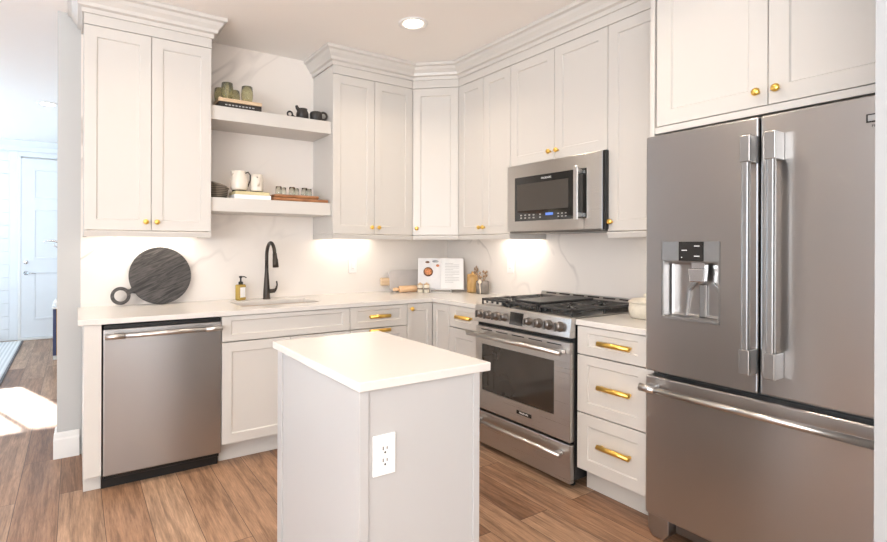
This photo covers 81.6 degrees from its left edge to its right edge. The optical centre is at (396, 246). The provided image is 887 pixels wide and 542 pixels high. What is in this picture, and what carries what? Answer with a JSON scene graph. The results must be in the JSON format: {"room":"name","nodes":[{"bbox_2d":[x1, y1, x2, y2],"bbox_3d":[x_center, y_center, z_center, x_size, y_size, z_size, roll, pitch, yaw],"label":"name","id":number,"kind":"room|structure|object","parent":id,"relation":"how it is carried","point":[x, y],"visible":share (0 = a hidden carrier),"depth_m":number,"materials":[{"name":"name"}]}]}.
{"room":"kitchen","nodes":[
{"label":"kitchen","id":0,"kind":"room"},
{"bbox_2d":[0,150,56,329],"bbox_3d":[-5.940,-0.084,6.551,3.650,2.720,0.120,0,0,-32],"label":"wall","id":1,"kind":"structure","parent":0,"point":[0,150],"depth_m":6.92,"materials":[{"name":"white paint"}]},
{"bbox_2d":[0,151,8,328],"bbox_3d":[-5.536,-0.078,6.725,0.698,2.390,0.015,0,0,-32],"label":"trim","id":2,"kind":"structure","parent":1,"relation":"attached to","point":[4,165],"depth_m":6.88,"materials":[{"name":"paint"}]},
{"bbox_2d":[0,329,8,340],"bbox_3d":[-6.326,1.197,6.229,2.558,0.155,0.017,0,0,-32],"label":"baseboard","id":3,"kind":"structure","parent":1,"relation":"attached to","point":[4,334],"depth_m":6.88,"materials":[{"name":"paint"}]},
{"bbox_2d":[0,138,57,153],"bbox_3d":[-5.920,-1.369,6.441,3.460,0.146,0.079,0,0,-32],"label":"trim","id":4,"kind":"structure","parent":1,"relation":"attached to","point":[5,144],"depth_m":6.99,"materials":[{"name":"paint"}]},
{"bbox_2d":[9,150,56,340],"bbox_3d":[-4.836,-0.006,7.116,0.900,2.570,0.102,0,0,-32],"label":"door","id":5,"kind":"structure","parent":1,"relation":"in","point":[32,182],"depth_m":7.01,"materials":[{"name":"paint"}]},
{"bbox_2d":[57,11,447,453],"bbox_3d":[-0.777,-0.068,3.986,3.115,2.720,0.130,0,0,-32],"label":"wall","id":6,"kind":"structure","parent":0,"point":[89,268],"depth_m":3.64,"materials":[{"name":"grey paint"}]},
{"bbox_2d":[53,426,78,459],"bbox_3d":[-2.054,1.210,3.179,0.135,0.158,0.139,0,0,-32],"label":"baseboard","id":7,"kind":"structure","parent":6,"relation":"attached to","point":[65,443],"depth_m":3.12,"materials":[{"name":"white paint"}]},
{"bbox_2d":[83,12,211,237],"bbox_3d":[-1.550,-0.683,3.185,0.688,1.254,0.392,0,0,-32],"label":"upper cabinet","id":8,"kind":"object","parent":6,"relation":"attached to","point":[147,89],"visible":1,"depth_m":3.03,"materials":[{"name":"paint"}]},
{"bbox_2d":[67,0,227,43],"bbox_3d":[-1.536,-1.369,3.164,0.848,0.118,0.442,0,0,-32],"label":"trim","id":9,"kind":"structure","parent":8,"relation":"attached to","point":[145,12],"depth_m":3.02,"materials":[{"name":"paint"}]},
{"bbox_2d":[81,25,447,306],"bbox_3d":[-0.748,-0.497,3.932,2.864,1.860,0.010,0,0,-32],"label":"backsplash","id":10,"kind":"structure","parent":6,"relation":"attached to","point":[236,246],"depth_m":3.77,"materials":[{"name":"stone"}]},
{"bbox_2d":[211,105,330,141],"bbox_3d":[-0.920,-0.857,3.618,0.837,0.089,0.334,0,0,-32],"label":"floating shelf","id":11,"kind":"object","parent":6,"relation":"attached to","point":[227,119],"visible":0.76,"depth_m":3.53,"materials":[{"name":"paint"}]},
{"bbox_2d":[215,101,261,111],"bbox_3d":[-1.069,-0.920,3.432,0.280,0.036,0.151,0,0,-32],"label":"book","id":12,"kind":"object","parent":11,"relation":"on","point":[219,103],"visible":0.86,"depth_m":3.36,"materials":[{"name":"paper"}]},
{"bbox_2d":[213,97,261,106],"bbox_3d":[-1.069,-0.951,3.432,0.284,0.024,0.156,0,0,-32],"label":"wooden tray","id":13,"kind":"object","parent":12,"relation":"on","point":[218,98],"visible":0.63,"depth_m":3.36,"materials":[{"name":"brown wood"}]},
{"bbox_2d":[214,87,221,99],"bbox_3d":[-1.184,-1.009,3.425,0.080,0.090,0.080,0,0,-32],"label":"drinking glass","id":14,"kind":"object","parent":13,"relation":"on","point":[217,93],"visible":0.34,"depth_m":3.39,"materials":[{"name":"green glass"}]},
{"bbox_2d":[221,82,232,98],"bbox_3d":[-1.117,-1.018,3.366,0.080,0.108,0.080,0,0,-32],"label":"drinking glass","id":15,"kind":"object","parent":13,"relation":"on","point":[226,87],"visible":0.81,"depth_m":3.33,"materials":[{"name":"green glass"}]},
{"bbox_2d":[233,90,239,99],"bbox_3d":[-1.102,-1.006,3.459,0.080,0.084,0.080,0,0,-32],"label":"drinking glass","id":16,"kind":"object","parent":13,"relation":"on","point":[236,94],"visible":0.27,"depth_m":3.43,"materials":[{"name":"green glass"}]},
{"bbox_2d":[241,86,252,101],"bbox_3d":[-1.010,-1.018,3.446,0.080,0.108,0.080,0,0,-32],"label":"drinking glass","id":17,"kind":"object","parent":13,"relation":"on","point":[247,91],"visible":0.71,"depth_m":3.41,"materials":[{"name":"green glass"}]},
{"bbox_2d":[295,105,308,118],"bbox_3d":[-0.675,-0.951,3.651,0.088,0.100,0.087,0,0,9],"label":"jug","id":18,"kind":"object","parent":11,"relation":"on","point":[301,112],"visible":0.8,"depth_m":3.62,"materials":[{"name":"black ceramic"}]},
{"bbox_2d":[310,111,327,120],"bbox_3d":[-0.566,-0.940,3.693,0.129,0.078,0.092,0,0,-6],"label":"mug","id":19,"kind":"object","parent":11,"relation":"on","point":[316,115],"visible":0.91,"depth_m":3.66,"materials":[{"name":"black ceramic"}]},
{"bbox_2d":[211,197,330,216],"bbox_3d":[-0.922,-0.269,3.619,0.837,0.089,0.334,0,0,-32],"label":"floating shelf","id":20,"kind":"object","parent":6,"relation":"attached to","point":[227,206],"visible":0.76,"depth_m":3.48,"materials":[{"name":"paint"}]},
{"bbox_2d":[211,181,228,197],"bbox_3d":[-1.191,-0.371,3.392,0.145,0.114,0.174,0,0,-32],"label":"basket","id":21,"kind":"object","parent":20,"relation":"on","point":[217,189],"visible":0.68,"depth_m":3.33,"materials":[{"name":"grey wicker"}]},
{"bbox_2d":[228,194,270,199],"bbox_3d":[-1.005,-0.328,3.481,0.244,0.028,0.173,0,0,-32],"label":"book","id":22,"kind":"object","parent":20,"relation":"on","point":[242,196],"visible":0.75,"depth_m":3.40,"materials":[{"name":"white paper"}]},
{"bbox_2d":[229,191,269,195],"bbox_3d":[-1.004,-0.353,3.480,0.232,0.022,0.162,0,0,-32],"label":"book","id":23,"kind":"object","parent":22,"relation":"on","point":[233,192],"visible":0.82,"depth_m":3.41,"materials":[{"name":"paper"}]},
{"bbox_2d":[230,170,250,191],"bbox_3d":[-1.067,-0.439,3.458,0.114,0.148,0.114,0,0,13],"label":"jug","id":24,"kind":"object","parent":23,"relation":"on","point":[238,182],"visible":0.89,"depth_m":3.42,"materials":[{"name":"beige ceramic"}]},
{"bbox_2d":[250,174,262,191],"bbox_3d":[-0.967,-0.429,3.515,0.090,0.128,0.105,0,0,7],"label":"mug","id":25,"kind":"object","parent":23,"relation":"on","point":[256,183],"visible":0.79,"depth_m":3.48,"materials":[{"name":"beige ceramic"}]},
{"bbox_2d":[271,197,327,202],"bbox_3d":[-0.721,-0.325,3.677,0.410,0.023,0.190,0,0,-32],"label":"serving tray","id":26,"kind":"object","parent":20,"relation":"on","point":[272,198],"visible":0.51,"depth_m":3.59,"materials":[{"name":"brown wood"}]},
{"bbox_2d":[270,194,318,198],"bbox_3d":[-0.744,-0.348,3.662,0.330,0.023,0.170,0,0,-32],"label":"serving tray","id":27,"kind":"object","parent":26,"relation":"on","point":[273,195],"visible":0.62,"depth_m":3.58,"materials":[{"name":"brown wood"}]},
{"bbox_2d":[275,186,281,193],"bbox_3d":[-0.827,-0.384,3.574,0.044,0.068,0.044,0,0,-32],"label":"drinking glass","id":28,"kind":"object","parent":27,"relation":"on","point":[278,188],"visible":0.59,"depth_m":3.56,"materials":[{"name":"clear glass"}]},
{"bbox_2d":[289,187,294,194],"bbox_3d":[-0.743,-0.384,3.619,0.044,0.068,0.044,0,0,-32],"label":"drinking glass","id":29,"kind":"object","parent":27,"relation":"on","point":[291,189],"visible":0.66,"depth_m":3.60,"materials":[{"name":"clear glass"}]},
{"bbox_2d":[301,188,307,195],"bbox_3d":[-0.665,-0.383,3.673,0.044,0.068,0.044,0,0,-32],"label":"drinking glass","id":30,"kind":"object","parent":27,"relation":"on","point":[304,192],"visible":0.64,"depth_m":3.65,"materials":[{"name":"clear glass"}]},
{"bbox_2d":[307,189,311,195],"bbox_3d":[-0.645,-0.383,3.736,0.044,0.068,0.044,0,0,-32],"label":"drinking glass","id":31,"kind":"object","parent":27,"relation":"on","point":[309,191],"visible":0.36,"depth_m":3.72,"materials":[{"name":"clear glass"}]},
{"bbox_2d":[349,259,355,272],"bbox_3d":[-0.361,0.160,4.164,0.072,0.116,0.011,0,0,-32],"label":"wall switch","id":32,"kind":"object","parent":6,"relation":"attached to","point":[352,262],"visible":1,"depth_m":4.16,"materials":[{"name":"white plastic"}]},
{"bbox_2d":[351,262,354,269],"bbox_3d":[-0.360,0.160,4.163,0.033,0.069,0.002,0,0,-32],"label":"receptacle","id":33,"kind":"object","parent":32,"relation":"attached to","point":[352,263],"depth_m":4.16,"materials":[{"name":"white plastic"}]},
{"bbox_2d":[313,65,412,239],"bbox_3d":[-0.257,-0.680,4.001,0.690,1.254,0.392,0,0,-32],"label":"upper cabinet","id":34,"kind":"object","parent":6,"relation":"attached to","point":[363,168],"visible":1,"depth_m":3.85,"materials":[{"name":"paint"}]},
{"bbox_2d":[304,0,640,80],"bbox_3d":[0.600,-1.363,2.826,1.043,0.118,3.292,0,0,-32],"label":"trim","id":35,"kind":"structure","parent":34,"relation":"attached to","point":[578,13],"depth_m":3.65,"materials":[{"name":"paint"}]},
{"bbox_2d":[408,79,459,239],"bbox_3d":[0.358,-0.678,4.266,0.635,1.254,0.598,0,0,-32],"label":"upper cabinet","id":36,"kind":"object","parent":6,"relation":"attached to","point":[435,103],"visible":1,"depth_m":4.03,"materials":[{"name":"paint"}]},
{"bbox_2d":[0,0,617,142],"bbox_3d":[-1.446,-1.478,1.964,6.650,0.100,12.730,0,0,-32],"label":"ceiling","id":37,"kind":"structure","parent":0,"point":[293,29],"depth_m":3.38,"materials":[{"name":"white paint"}]},
{"bbox_2d":[37,101,57,106],"bbox_3d":[-3.524,-1.431,5.163,0.190,0.009,0.190,0,0,-32],"label":"recessed light","id":38,"kind":"object","parent":37,"relation":"in","point":[42,103],"visible":0.96,"depth_m":5.16,"materials":[{"name":"white plastic"}]},
{"bbox_2d":[398,17,427,29],"bbox_3d":[0.103,-1.419,3.266,0.190,0.009,0.190,0,0,-32],"label":"recessed light","id":39,"kind":"object","parent":37,"relation":"in","point":[408,23],"visible":1,"depth_m":3.26,"materials":[{"name":"white plastic"}]},
{"bbox_2d":[0,338,693,541],"bbox_3d":[-1.454,1.322,1.965,6.650,0.060,12.730,0,0,-32],"label":"floor","id":40,"kind":"structure","parent":0,"point":[43,498],"depth_m":2.62,"materials":[{"name":"brown wood"}]},
{"bbox_2d":[0,340,23,384],"bbox_3d":[-4.828,1.274,5.482,1.165,0.010,2.580,0,0,-32],"label":"entry rug","id":41,"kind":"object","parent":40,"relation":"on","point":[8,350],"visible":1,"depth_m":6.00,"materials":[{"name":"white fabric"}]},
{"bbox_2d":[52,305,56,359],"bbox_3d":[-3.817,0.982,6.010,0.387,0.600,0.425,0,0,-32],"label":"chest","id":42,"kind":"object","parent":40,"relation":"on","point":[54,308],"visible":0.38,"depth_m":5.76,"materials":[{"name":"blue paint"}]},
{"bbox_2d":[82,325,101,491],"bbox_3d":[-1.746,0.850,2.916,0.080,0.880,0.625,0,0,-32],"label":"end panel","id":43,"kind":"object","parent":40,"relation":"on","point":[91,335],"visible":0.88,"depth_m":2.65,"materials":[{"name":"paint"}]},
{"bbox_2d":[101,317,222,488],"bbox_3d":[-1.431,0.853,3.065,0.606,0.874,0.672,0,0,-32],"label":"dishwasher","id":44,"kind":"object","parent":40,"relation":"on","point":[161,380],"visible":0.97,"depth_m":2.83,"materials":[{"name":"silver metal"}]},
{"bbox_2d":[218,303,349,460],"bbox_3d":[-0.842,0.852,3.491,0.838,0.880,0.634,0,0,-32],"label":"base cabinet","id":45,"kind":"object","parent":40,"relation":"on","point":[249,359],"visible":0.41,"depth_m":3.12,"materials":[{"name":"paint"}]},
{"bbox_2d":[349,304,406,338],"bbox_3d":[-0.280,0.853,3.821,0.458,0.880,0.676,0,0,-32],"label":"base cabinet","id":46,"kind":"object","parent":40,"relation":"on","point":[390,319],"visible":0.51,"depth_m":3.57,"materials":[{"name":"paint"}]},
{"bbox_2d":[273,331,490,541],"bbox_3d":[-0.094,0.835,1.838,0.484,0.920,0.724,0,0,-32],"label":"kitchen island","id":47,"kind":"object","parent":40,"relation":"on","point":[337,393],"visible":0.99,"depth_m":1.59,"materials":[{"name":"wood"}]},
{"bbox_2d":[273,331,490,392],"bbox_3d":[-0.093,0.389,1.837,0.484,0.027,0.724,0,0,-32],"label":"island countertop","id":48,"kind":"structure","parent":47,"relation":"on","point":[373,360],"depth_m":1.70,"materials":[{"name":"stone"}]},
{"bbox_2d":[372,432,395,477],"bbox_3d":[-0.036,0.594,1.457,0.075,0.116,0.009,0,0,-32],"label":"island outlet","id":49,"kind":"object","parent":47,"relation":"attached to","point":[383,445],"visible":1,"depth_m":1.45,"materials":[{"name":"white plastic"}]},
{"bbox_2d":[380,442,389,467],"bbox_3d":[-0.034,0.594,1.454,0.033,0.069,0.002,0,0,-32],"label":"receptacle","id":50,"kind":"object","parent":49,"relation":"attached to","point":[384,446],"depth_m":1.45,"materials":[{"name":"white plastic"}]},
{"bbox_2d":[407,302,450,350],"bbox_3d":[0.320,0.855,4.108,0.859,0.880,0.831,0,0,-32],"label":"base cabinet","id":51,"kind":"object","parent":40,"relation":"on","point":[427,322],"visible":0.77,"depth_m":3.75,"materials":[{"name":"paint"}]},
{"bbox_2d":[77,289,512,325],"bbox_3d":[-0.445,0.398,3.432,2.880,0.029,1.160,0,0,-32],"label":"countertop","id":52,"kind":"structure","parent":51,"relation":"on","point":[101,315],"depth_m":3.30,"materials":[{"name":"stone"}]},
{"bbox_2d":[110,247,190,304],"bbox_3d":[-1.593,0.192,3.326,0.476,0.370,0.082,0,0,-32],"label":"serving board","id":53,"kind":"object","parent":52,"relation":"on","point":[158,275],"visible":1,"depth_m":3.34,"materials":[{"name":"black wood"}]},
{"bbox_2d":[235,276,246,300],"bbox_3d":[-1.100,0.295,3.604,0.046,0.172,0.070,0,0,32],"label":"soap bottle","id":54,"kind":"object","parent":52,"relation":"on","point":[240,288],"visible":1,"depth_m":3.58,"materials":[{"name":"yellow glass"}]},
{"bbox_2d":[263,241,278,298],"bbox_3d":[-0.868,0.173,3.628,0.111,0.416,0.245,0,0,-32],"label":"faucet","id":55,"kind":"object","parent":52,"relation":"on","point":[266,290],"visible":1,"depth_m":3.67,"materials":[{"name":"black metal"}]},
{"bbox_2d":[241,302,305,306],"bbox_3d":[-0.833,0.502,3.496,0.560,0.180,0.330,0,0,-32],"label":"sink","id":56,"kind":"object","parent":52,"relation":"in","point":[295,302],"visible":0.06,"depth_m":3.64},
{"bbox_2d":[380,269,417,290],"bbox_3d":[0.042,0.290,4.364,0.425,0.177,0.040,0,0,-32],"label":"cutting board","id":57,"kind":"object","parent":52,"relation":"on","point":[396,278],"visible":0.66,"depth_m":4.35,"materials":[{"name":"grey stone"}]},
{"bbox_2d":[393,285,416,292],"bbox_3d":[0.063,0.355,4.244,0.230,0.056,0.056,0,0,-32],"label":"rolling pin","id":58,"kind":"object","parent":52,"relation":"on","point":[409,288],"visible":0.95,"depth_m":4.23,"materials":[{"name":"brown wood"}]},
{"bbox_2d":[417,283,422,292],"bbox_3d":[0.192,0.342,4.243,0.047,0.084,0.047,0,0,-32],"label":"canister","id":59,"kind":"object","parent":52,"relation":"on","point":[420,285],"visible":1,"depth_m":4.22,"materials":[{"name":"ceramic"}]},
{"bbox_2d":[424,282,428,292],"bbox_3d":[0.245,0.342,4.237,0.047,0.084,0.047,0,0,-32],"label":"canister","id":60,"kind":"object","parent":52,"relation":"on","point":[426,285],"visible":1,"depth_m":4.22,"materials":[{"name":"ceramic"}]},
{"bbox_2d":[430,289,450,292],"bbox_3d":[0.367,0.298,4.295,0.177,0.172,0.137,0,0,4],"label":"cookbook stand","id":61,"kind":"object","parent":52,"relation":"on","point":[430,289],"visible":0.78,"depth_m":4.24,"materials":[{"name":"white metal"}]},
{"bbox_2d":[418,258,463,289],"bbox_3d":[0.368,0.231,4.306,0.384,0.260,0.093,0,0,4],"label":"cookbook","id":62,"kind":"object","parent":61,"relation":"on","point":[439,273],"visible":0.96,"depth_m":4.30,"materials":[{"name":"white paper"}]},
{"bbox_2d":[425,268,431,274],"bbox_3d":[0.263,0.212,4.304,0.060,0.060,0.001,0,-16,4],"label":"photo","id":63,"kind":"object","parent":62,"relation":"attached to","point":[428,271],"depth_m":4.30},
{"bbox_2d":[467,271,477,292],"bbox_3d":[0.631,0.297,4.277,0.092,0.176,0.092,0,0,-32],"label":"wooden canister","id":64,"kind":"object","parent":52,"relation":"on","point":[471,278],"visible":0.85,"depth_m":4.24,"materials":[{"name":"brown wood"}]},
{"bbox_2d":[476,280,488,293],"bbox_3d":[0.695,0.334,4.161,0.106,0.104,0.106,0,0,-32],"label":"utensil crock","id":65,"kind":"object","parent":52,"relation":"on","point":[484,285],"visible":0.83,"depth_m":4.12,"materials":[{"name":"white ceramic"}]},
{"bbox_2d":[473,270,487,280],"bbox_3d":[0.669,0.282,4.175,0.114,0.169,0.122,0,0,39],"label":"dried flowers","id":66,"kind":"object","parent":65,"relation":"in","point":[483,271],"visible":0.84,"depth_m":4.17,"materials":[{"name":"beige plant"}]},
{"bbox_2d":[449,305,478,357],"bbox_3d":[0.707,0.856,3.666,0.676,0.880,0.323,0,0,-32],"label":"base cabinet","id":67,"kind":"object","parent":40,"relation":"on","point":[461,319],"visible":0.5,"depth_m":3.52,"materials":[{"name":"paint"}]},
{"bbox_2d":[465,290,629,485],"bbox_3d":[0.956,0.808,3.182,0.722,0.980,0.777,0,0,-32],"label":"gas range","id":68,"kind":"object","parent":40,"relation":"on","point":[528,410],"visible":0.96,"depth_m":2.96,"materials":[{"name":"silver metal"}]},
{"bbox_2d":[484,302,628,318],"bbox_3d":[0.995,0.383,3.201,0.637,0.007,0.761,0,0,-32],"label":"cooktop","id":69,"kind":"object","parent":68,"relation":"in","point":[534,312],"depth_m":2.97,"materials":[{"name":"silver metal"}]},
{"bbox_2d":[577,325,648,514],"bbox_3d":[1.315,0.859,2.701,0.676,0.880,0.407,0,0,-32],"label":"base cabinet","id":70,"kind":"object","parent":40,"relation":"on","point":[611,413],"visible":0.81,"depth_m":2.54,"materials":[{"name":"paint"}]},
{"bbox_2d":[576,313,645,335],"bbox_3d":[1.330,0.403,2.713,0.645,0.029,0.412,0,0,-32],"label":"countertop","id":71,"kind":"structure","parent":70,"relation":"on","point":[625,323],"depth_m":2.60,"materials":[{"name":"stone"}]},
{"bbox_2d":[628,294,645,319],"bbox_3d":[1.346,0.322,2.760,0.182,0.132,0.182,0,0,-32],"label":"crock","id":72,"kind":"object","parent":71,"relation":"on","point":[637,306],"visible":0.51,"depth_m":2.72,"materials":[{"name":"ceramic"}]},
{"bbox_2d":[638,95,874,541],"bbox_3d":[1.621,0.405,2.080,0.770,1.784,0.912,0,0,-32],"label":"refrigerator","id":73,"kind":"object","parent":40,"relation":"on","point":[760,241],"visible":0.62,"depth_m":1.89,"materials":[{"name":"metal"}]},
{"bbox_2d":[649,0,875,373],"bbox_3d":[1.681,0.000,2.127,0.678,2.600,0.948,0,0,-32],"label":"tall cabinet","id":74,"kind":"object","parent":40,"relation":"on","point":[713,62],"visible":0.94,"depth_m":2.00,"materials":[{"name":"paint"}]},
{"bbox_2d":[448,233,646,298],"bbox_3d":[1.430,-0.061,3.285,0.130,2.720,3.430,0,0,-32],"label":"wall","id":75,"kind":"structure","parent":0,"point":[580,263],"depth_m":3.60,"materials":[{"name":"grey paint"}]},
{"bbox_2d":[458,57,545,239],"bbox_3d":[0.770,-0.677,3.841,0.392,1.254,0.560,0,0,-32],"label":"upper cabinet","id":76,"kind":"object","parent":75,"relation":"attached to","point":[485,93],"visible":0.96,"depth_m":3.72,"materials":[{"name":"paint"}]},
{"bbox_2d":[507,258,513,272],"bbox_3d":[0.889,0.152,4.008,0.011,0.116,0.072,0,0,-32],"label":"wall switch","id":77,"kind":"object","parent":75,"relation":"attached to","point":[510,261],"visible":1,"depth_m":4.00,"materials":[{"name":"white plastic"}]},
{"bbox_2d":[511,15,608,165],"bbox_3d":[1.122,-0.924,3.283,0.392,0.757,0.757,0,0,-32],"label":"upper cabinet","id":78,"kind":"object","parent":75,"relation":"attached to","point":[559,84],"visible":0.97,"depth_m":3.15,"materials":[{"name":"paint"}]},
{"bbox_2d":[507,150,623,233],"bbox_3d":[1.102,-0.312,3.262,0.444,0.454,0.761,0,0,-32],"label":"microwave","id":79,"kind":"object","parent":78,"relation":"attached to","point":[569,194],"visible":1,"depth_m":3.11,"materials":[{"name":"silver metal"}]},
{"bbox_2d":[606,0,650,237],"bbox_3d":[1.437,-0.674,2.783,0.392,1.254,0.424,0,0,-32],"label":"upper cabinet","id":80,"kind":"object","parent":75,"relation":"attached to","point":[629,26],"visible":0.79,"depth_m":2.77,"materials":[{"name":"paint"}]},
{"bbox_2d":[874,0,886,541],"bbox_3d":[1.772,-0.059,1.547,1.405,2.720,0.125,0,0,-32],"label":"wall","id":81,"kind":"structure","parent":0,"point":[880,350],"depth_m":1.22,"materials":[{"name":"grey paint"}]},
{"bbox_3d":[-3.134,-0.075,5.412,0.120,2.720,4.800,0,0,-32],"label":"wall","id":82,"kind":"structure","parent":0,"visible":0},
{"bbox_2d":[43,240,56,247],"bbox_3d":[-3.771,-0.018,5.862,0.471,0.120,0.080,0,0,-32],"label":"coat hook","id":83,"kind":"object","parent":82,"relation":"attached to","point":[46,240],"visible":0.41,"depth_m":5.78,"materials":[{"name":"silver metal"}]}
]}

